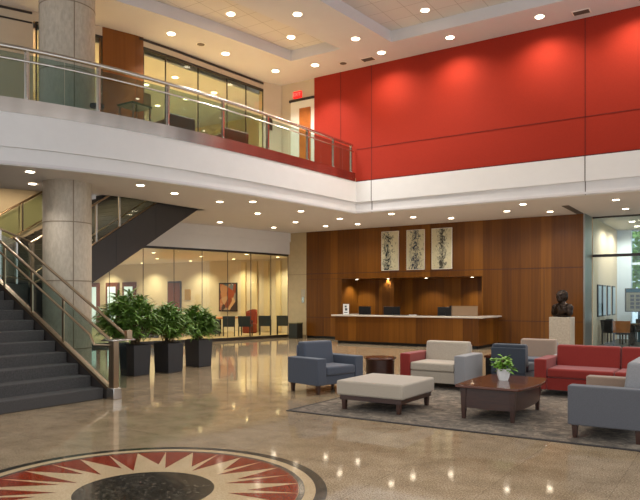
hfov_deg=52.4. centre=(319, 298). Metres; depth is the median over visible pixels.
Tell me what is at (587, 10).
ceiling vent
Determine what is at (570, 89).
wall
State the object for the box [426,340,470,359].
cushion
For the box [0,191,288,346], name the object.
window
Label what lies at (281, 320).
chair
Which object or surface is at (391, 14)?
ceiling
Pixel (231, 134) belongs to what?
lounge chair
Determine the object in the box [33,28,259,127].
ceiling
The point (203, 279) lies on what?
wall
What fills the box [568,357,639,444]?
armchair
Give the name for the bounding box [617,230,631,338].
pier
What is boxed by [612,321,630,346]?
chair
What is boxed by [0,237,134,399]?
stair railing
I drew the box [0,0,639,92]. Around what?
ceiling
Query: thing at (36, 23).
window
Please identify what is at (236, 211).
ceiling
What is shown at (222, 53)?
recessed light
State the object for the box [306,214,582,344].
wall
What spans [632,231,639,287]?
tree
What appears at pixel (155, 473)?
medallion
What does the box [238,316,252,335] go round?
chair
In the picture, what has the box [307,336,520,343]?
baseboard
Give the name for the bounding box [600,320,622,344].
chair
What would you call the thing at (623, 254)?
window
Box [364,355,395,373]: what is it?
side table
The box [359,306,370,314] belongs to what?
monitor
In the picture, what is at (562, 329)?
stone pedestal
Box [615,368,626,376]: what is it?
seat cushion
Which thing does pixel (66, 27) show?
stone column
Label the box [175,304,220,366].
potted plant
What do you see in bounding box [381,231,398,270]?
painting
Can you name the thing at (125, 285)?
door
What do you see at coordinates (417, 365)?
seat cushion
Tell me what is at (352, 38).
recessed light
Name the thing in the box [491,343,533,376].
armchair
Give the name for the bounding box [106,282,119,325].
door
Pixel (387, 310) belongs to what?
monitor
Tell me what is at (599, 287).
wall picture
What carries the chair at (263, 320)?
on the floor
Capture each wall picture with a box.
[597,284,601,316]
[602,285,605,315]
[607,285,610,315]
[612,286,614,314]
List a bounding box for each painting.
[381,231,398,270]
[407,229,424,269]
[432,227,451,268]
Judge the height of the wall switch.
0.536 m
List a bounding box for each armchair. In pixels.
[288,340,362,394]
[400,340,482,383]
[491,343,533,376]
[521,338,557,361]
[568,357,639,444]
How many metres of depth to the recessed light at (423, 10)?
17.25 m
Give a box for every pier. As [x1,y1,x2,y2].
[288,232,306,337]
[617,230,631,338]
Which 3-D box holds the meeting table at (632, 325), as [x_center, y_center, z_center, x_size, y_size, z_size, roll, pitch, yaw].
[11.828,1.225,22.069,2.400,0.750,0.900,0,0,33]
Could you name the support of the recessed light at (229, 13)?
in the ceiling at (391, 14)
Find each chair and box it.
[156,113,194,130]
[214,128,248,143]
[222,316,234,335]
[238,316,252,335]
[258,316,271,334]
[276,316,287,334]
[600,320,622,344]
[605,319,626,343]
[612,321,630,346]
[636,319,639,341]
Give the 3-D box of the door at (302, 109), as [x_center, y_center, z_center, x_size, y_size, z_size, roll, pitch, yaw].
[-0.615,-5.305,21.904,1.010,2.910,0.090,0,0,33]
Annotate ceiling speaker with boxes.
[196,42,204,45]
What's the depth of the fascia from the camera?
15.02 m
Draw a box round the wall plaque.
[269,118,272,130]
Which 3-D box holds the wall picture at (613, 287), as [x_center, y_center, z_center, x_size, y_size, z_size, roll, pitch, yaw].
[11.373,0.060,25.177,0.052,1.120,0.620,0,0,33]
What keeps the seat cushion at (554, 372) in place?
on the sofa
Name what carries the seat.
on the floor
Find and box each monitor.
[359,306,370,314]
[384,307,399,314]
[438,307,449,315]
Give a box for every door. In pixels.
[92,283,99,326]
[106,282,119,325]
[122,282,136,297]
[167,281,181,314]
[289,96,313,160]
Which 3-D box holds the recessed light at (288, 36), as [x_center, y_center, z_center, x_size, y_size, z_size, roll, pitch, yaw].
[-0.851,-7.668,19.034,0.280,0.028,0.280,0,0,33]
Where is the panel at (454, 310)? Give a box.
[450,306,477,316]
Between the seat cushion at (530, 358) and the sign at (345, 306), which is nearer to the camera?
the seat cushion at (530, 358)
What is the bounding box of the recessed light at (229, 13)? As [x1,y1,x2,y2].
[226,11,235,15]
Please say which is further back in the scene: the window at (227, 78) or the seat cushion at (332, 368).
the window at (227, 78)
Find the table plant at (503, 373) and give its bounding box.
[490,354,516,380]
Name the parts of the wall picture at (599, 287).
panel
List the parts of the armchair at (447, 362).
arm, arm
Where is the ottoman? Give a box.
[337,373,433,414]
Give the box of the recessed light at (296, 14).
[292,12,302,16]
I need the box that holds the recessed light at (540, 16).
[534,14,544,18]
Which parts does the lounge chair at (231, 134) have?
backrest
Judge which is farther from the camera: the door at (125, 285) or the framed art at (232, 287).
the door at (125, 285)
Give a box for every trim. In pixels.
[0,5,263,83]
[241,260,280,330]
[583,213,591,344]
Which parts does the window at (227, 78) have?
post, rail, rail, stair railing, post, post, frame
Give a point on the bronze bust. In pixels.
(562, 309)
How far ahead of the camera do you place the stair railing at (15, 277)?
13.85 m
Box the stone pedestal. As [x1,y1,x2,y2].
[549,317,574,344]
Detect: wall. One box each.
[0,4,313,154]
[0,188,41,248]
[33,92,258,146]
[93,258,287,332]
[99,27,142,119]
[146,223,290,254]
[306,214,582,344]
[314,6,639,213]
[592,219,616,344]
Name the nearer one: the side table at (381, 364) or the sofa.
the sofa
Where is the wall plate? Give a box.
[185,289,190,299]
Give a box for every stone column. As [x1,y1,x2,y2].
[38,0,94,109]
[42,179,91,365]
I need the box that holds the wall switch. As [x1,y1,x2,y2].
[301,289,304,302]
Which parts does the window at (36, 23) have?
frame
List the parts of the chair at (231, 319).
backrest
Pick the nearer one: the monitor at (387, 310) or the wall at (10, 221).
the wall at (10, 221)
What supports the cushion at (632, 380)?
on the armchair at (612, 402)
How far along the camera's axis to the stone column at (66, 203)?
14.94 m
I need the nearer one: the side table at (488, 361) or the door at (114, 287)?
the side table at (488, 361)
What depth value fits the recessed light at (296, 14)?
16.76 m
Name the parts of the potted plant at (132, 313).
stem, planter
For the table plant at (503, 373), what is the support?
on the coffee table at (487, 392)
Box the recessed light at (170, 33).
[166,31,175,35]
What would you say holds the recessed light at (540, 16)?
in the ceiling at (333, 22)
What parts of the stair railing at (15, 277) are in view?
post, rail, rail, post, post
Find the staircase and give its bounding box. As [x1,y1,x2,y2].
[0,195,197,414]
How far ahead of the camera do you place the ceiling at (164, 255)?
29.06 m
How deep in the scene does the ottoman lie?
9.21 m
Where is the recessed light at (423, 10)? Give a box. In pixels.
[420,8,429,12]
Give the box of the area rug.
[286,383,639,451]
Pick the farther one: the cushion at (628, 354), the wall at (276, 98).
the wall at (276, 98)
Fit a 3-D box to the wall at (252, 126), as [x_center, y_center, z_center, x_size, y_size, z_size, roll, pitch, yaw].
[-5.313,-5.525,23.124,6.300,3.350,15.000,0,0,33]
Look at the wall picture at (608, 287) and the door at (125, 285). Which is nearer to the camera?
the wall picture at (608, 287)
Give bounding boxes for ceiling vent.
[360,56,376,61]
[562,205,582,213]
[571,8,590,15]
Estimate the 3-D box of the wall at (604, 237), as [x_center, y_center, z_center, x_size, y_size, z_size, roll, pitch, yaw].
[10.500,-0.570,24.064,0.200,4.340,5.200,0,0,33]
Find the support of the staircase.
on the floor
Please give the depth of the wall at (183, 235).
24.64 m
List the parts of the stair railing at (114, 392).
post, post, handrail, rail, post, rail, newel post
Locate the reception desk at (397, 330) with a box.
[331,314,501,348]
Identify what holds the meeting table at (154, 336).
on the floor
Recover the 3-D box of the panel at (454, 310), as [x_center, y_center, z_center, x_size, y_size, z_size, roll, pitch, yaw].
[4.690,0.393,21.213,0.940,0.345,0.090,0,0,33]
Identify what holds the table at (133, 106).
on the floor
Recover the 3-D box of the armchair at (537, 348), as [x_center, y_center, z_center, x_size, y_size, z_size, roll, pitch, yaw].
[4.238,1.200,12.805,0.980,0.800,0.805,0,0,33]
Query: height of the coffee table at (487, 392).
0.453 m
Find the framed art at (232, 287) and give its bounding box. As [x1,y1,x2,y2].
[219,283,237,311]
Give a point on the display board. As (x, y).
(632, 295)
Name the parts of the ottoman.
leg, frame, leg, leg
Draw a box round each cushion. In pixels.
[298,340,332,362]
[326,362,354,375]
[337,373,433,399]
[411,359,453,372]
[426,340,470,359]
[492,343,527,366]
[526,362,533,371]
[528,356,538,361]
[547,365,619,379]
[557,344,621,369]
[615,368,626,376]
[621,347,639,368]
[624,357,639,387]
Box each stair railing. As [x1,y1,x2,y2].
[0,228,30,284]
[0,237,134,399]
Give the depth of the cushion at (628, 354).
10.60 m
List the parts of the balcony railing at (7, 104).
post, post, post, handrail, post, post, post, post, post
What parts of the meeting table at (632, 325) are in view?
leg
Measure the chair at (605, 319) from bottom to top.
0.860 m
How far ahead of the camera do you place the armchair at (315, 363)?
11.24 m
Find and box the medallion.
[0,447,326,499]
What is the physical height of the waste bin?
0.640 m
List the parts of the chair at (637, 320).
backrest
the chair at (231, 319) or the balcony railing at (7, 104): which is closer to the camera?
the balcony railing at (7, 104)
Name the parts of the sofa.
arm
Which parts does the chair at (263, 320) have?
backrest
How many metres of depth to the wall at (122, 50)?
17.84 m
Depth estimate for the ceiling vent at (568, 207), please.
19.80 m
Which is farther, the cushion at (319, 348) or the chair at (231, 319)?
the chair at (231, 319)
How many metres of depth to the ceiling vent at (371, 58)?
19.89 m
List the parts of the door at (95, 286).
glass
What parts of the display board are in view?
display panel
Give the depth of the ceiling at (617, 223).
23.28 m
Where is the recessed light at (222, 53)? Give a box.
[221,52,229,55]
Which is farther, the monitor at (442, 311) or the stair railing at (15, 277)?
the monitor at (442, 311)
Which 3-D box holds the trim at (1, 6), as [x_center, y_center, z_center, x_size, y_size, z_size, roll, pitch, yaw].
[-6.368,-7.170,17.866,12.098,0.300,1.139,0,0,-38]
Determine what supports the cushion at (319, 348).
on the armchair at (315, 363)
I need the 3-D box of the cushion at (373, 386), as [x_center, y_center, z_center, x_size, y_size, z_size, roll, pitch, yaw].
[0.975,1.275,9.562,1.060,0.210,1.100,0,0,33]
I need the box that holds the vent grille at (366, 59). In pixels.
[361,57,374,61]
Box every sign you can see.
[293,91,301,98]
[343,304,348,313]
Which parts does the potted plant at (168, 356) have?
planter, stem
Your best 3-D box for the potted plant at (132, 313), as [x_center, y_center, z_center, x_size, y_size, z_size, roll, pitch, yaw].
[-4.027,0.670,13.626,1.692,1.861,1.597,0,0,-19]
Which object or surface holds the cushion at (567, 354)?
on the sofa
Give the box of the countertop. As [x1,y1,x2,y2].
[331,314,501,318]
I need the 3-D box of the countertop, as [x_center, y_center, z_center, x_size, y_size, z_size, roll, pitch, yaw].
[3.321,0.593,22.942,5.620,0.055,2.060,0,0,33]
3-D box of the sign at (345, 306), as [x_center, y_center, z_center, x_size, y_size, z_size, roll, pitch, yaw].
[0.945,0.372,23.579,0.260,0.385,0.140,0,0,33]
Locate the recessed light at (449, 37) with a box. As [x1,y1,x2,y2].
[445,35,454,39]
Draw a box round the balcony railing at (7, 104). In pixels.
[0,42,354,181]
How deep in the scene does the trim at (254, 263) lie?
30.83 m
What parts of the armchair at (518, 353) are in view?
panel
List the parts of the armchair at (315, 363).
leg, panel, arm, leg, arm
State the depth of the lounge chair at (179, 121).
15.95 m
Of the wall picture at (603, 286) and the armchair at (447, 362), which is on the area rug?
the armchair at (447, 362)
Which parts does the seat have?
seat, backrest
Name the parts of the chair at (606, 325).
backrest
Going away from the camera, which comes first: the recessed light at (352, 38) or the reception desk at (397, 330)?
the recessed light at (352, 38)
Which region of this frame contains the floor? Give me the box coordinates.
[0,326,639,499]
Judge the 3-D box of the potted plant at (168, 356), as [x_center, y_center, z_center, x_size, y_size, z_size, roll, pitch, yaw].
[-3.297,0.815,14.196,1.314,1.571,1.209,0,0,-10]
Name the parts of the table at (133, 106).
leg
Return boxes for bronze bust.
[551,290,572,316]
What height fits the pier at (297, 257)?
4.340 m
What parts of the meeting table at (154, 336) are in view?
leg, leg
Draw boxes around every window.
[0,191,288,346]
[30,47,262,285]
[35,22,102,111]
[592,214,639,346]
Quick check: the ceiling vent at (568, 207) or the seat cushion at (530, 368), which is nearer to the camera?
the seat cushion at (530, 368)
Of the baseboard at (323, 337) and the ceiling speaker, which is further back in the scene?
the baseboard at (323, 337)
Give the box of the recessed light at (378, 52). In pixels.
[377,51,385,54]
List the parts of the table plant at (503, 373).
pot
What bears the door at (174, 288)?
in the wall at (203, 279)
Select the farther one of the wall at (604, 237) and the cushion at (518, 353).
the wall at (604, 237)
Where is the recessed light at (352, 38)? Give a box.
[351,37,359,40]
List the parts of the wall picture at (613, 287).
panel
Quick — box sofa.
[534,344,639,394]
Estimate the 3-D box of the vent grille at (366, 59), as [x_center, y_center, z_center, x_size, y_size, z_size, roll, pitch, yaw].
[1.470,-7.332,19.909,0.380,0.009,0.225,0,0,33]
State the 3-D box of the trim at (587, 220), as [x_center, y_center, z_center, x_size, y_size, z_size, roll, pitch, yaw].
[8.771,-0.570,21.299,0.050,4.340,1.120,0,0,33]
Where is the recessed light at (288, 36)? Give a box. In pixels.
[286,35,295,38]
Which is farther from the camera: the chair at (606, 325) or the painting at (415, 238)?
the painting at (415, 238)
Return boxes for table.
[117,101,151,120]
[142,317,237,337]
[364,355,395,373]
[455,374,546,423]
[484,354,490,374]
[630,323,639,344]
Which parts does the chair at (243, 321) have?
backrest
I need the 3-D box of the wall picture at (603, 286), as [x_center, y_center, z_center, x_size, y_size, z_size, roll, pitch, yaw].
[10.230,0.060,23.416,0.052,1.120,0.620,0,0,33]
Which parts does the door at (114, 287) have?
glass, frame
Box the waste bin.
[288,322,302,338]
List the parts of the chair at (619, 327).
seat, backrest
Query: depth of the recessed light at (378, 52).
19.35 m
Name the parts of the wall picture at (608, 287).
panel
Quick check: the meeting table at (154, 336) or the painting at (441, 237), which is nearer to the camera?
the painting at (441, 237)
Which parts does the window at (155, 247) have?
stair railing, rail, rail, post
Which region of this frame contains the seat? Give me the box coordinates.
[242,309,256,332]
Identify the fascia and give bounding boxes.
[0,111,356,213]
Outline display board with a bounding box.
[625,288,639,341]
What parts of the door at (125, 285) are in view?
glass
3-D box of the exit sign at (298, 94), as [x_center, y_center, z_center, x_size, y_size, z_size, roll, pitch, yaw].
[-0.763,-6.910,21.996,0.320,0.220,0.076,0,0,33]
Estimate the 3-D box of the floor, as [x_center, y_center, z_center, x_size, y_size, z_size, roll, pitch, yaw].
[-4.933,1.644,18.108,40.000,0.112,33.000,0,0,33]
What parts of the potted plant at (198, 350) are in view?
planter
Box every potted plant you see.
[89,287,164,376]
[144,301,194,372]
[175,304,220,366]
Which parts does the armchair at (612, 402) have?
leg, arm, arm, leg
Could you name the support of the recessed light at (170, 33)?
in the ceiling at (333, 22)
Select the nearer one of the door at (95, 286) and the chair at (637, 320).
the chair at (637, 320)
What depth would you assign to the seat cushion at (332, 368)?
11.20 m
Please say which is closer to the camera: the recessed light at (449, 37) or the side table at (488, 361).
the side table at (488, 361)
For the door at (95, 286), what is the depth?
37.49 m
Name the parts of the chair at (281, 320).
backrest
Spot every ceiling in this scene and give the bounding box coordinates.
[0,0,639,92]
[0,160,639,232]
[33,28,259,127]
[119,248,287,264]
[155,0,511,50]
[597,216,639,230]
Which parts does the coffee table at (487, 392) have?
leg, leg, leg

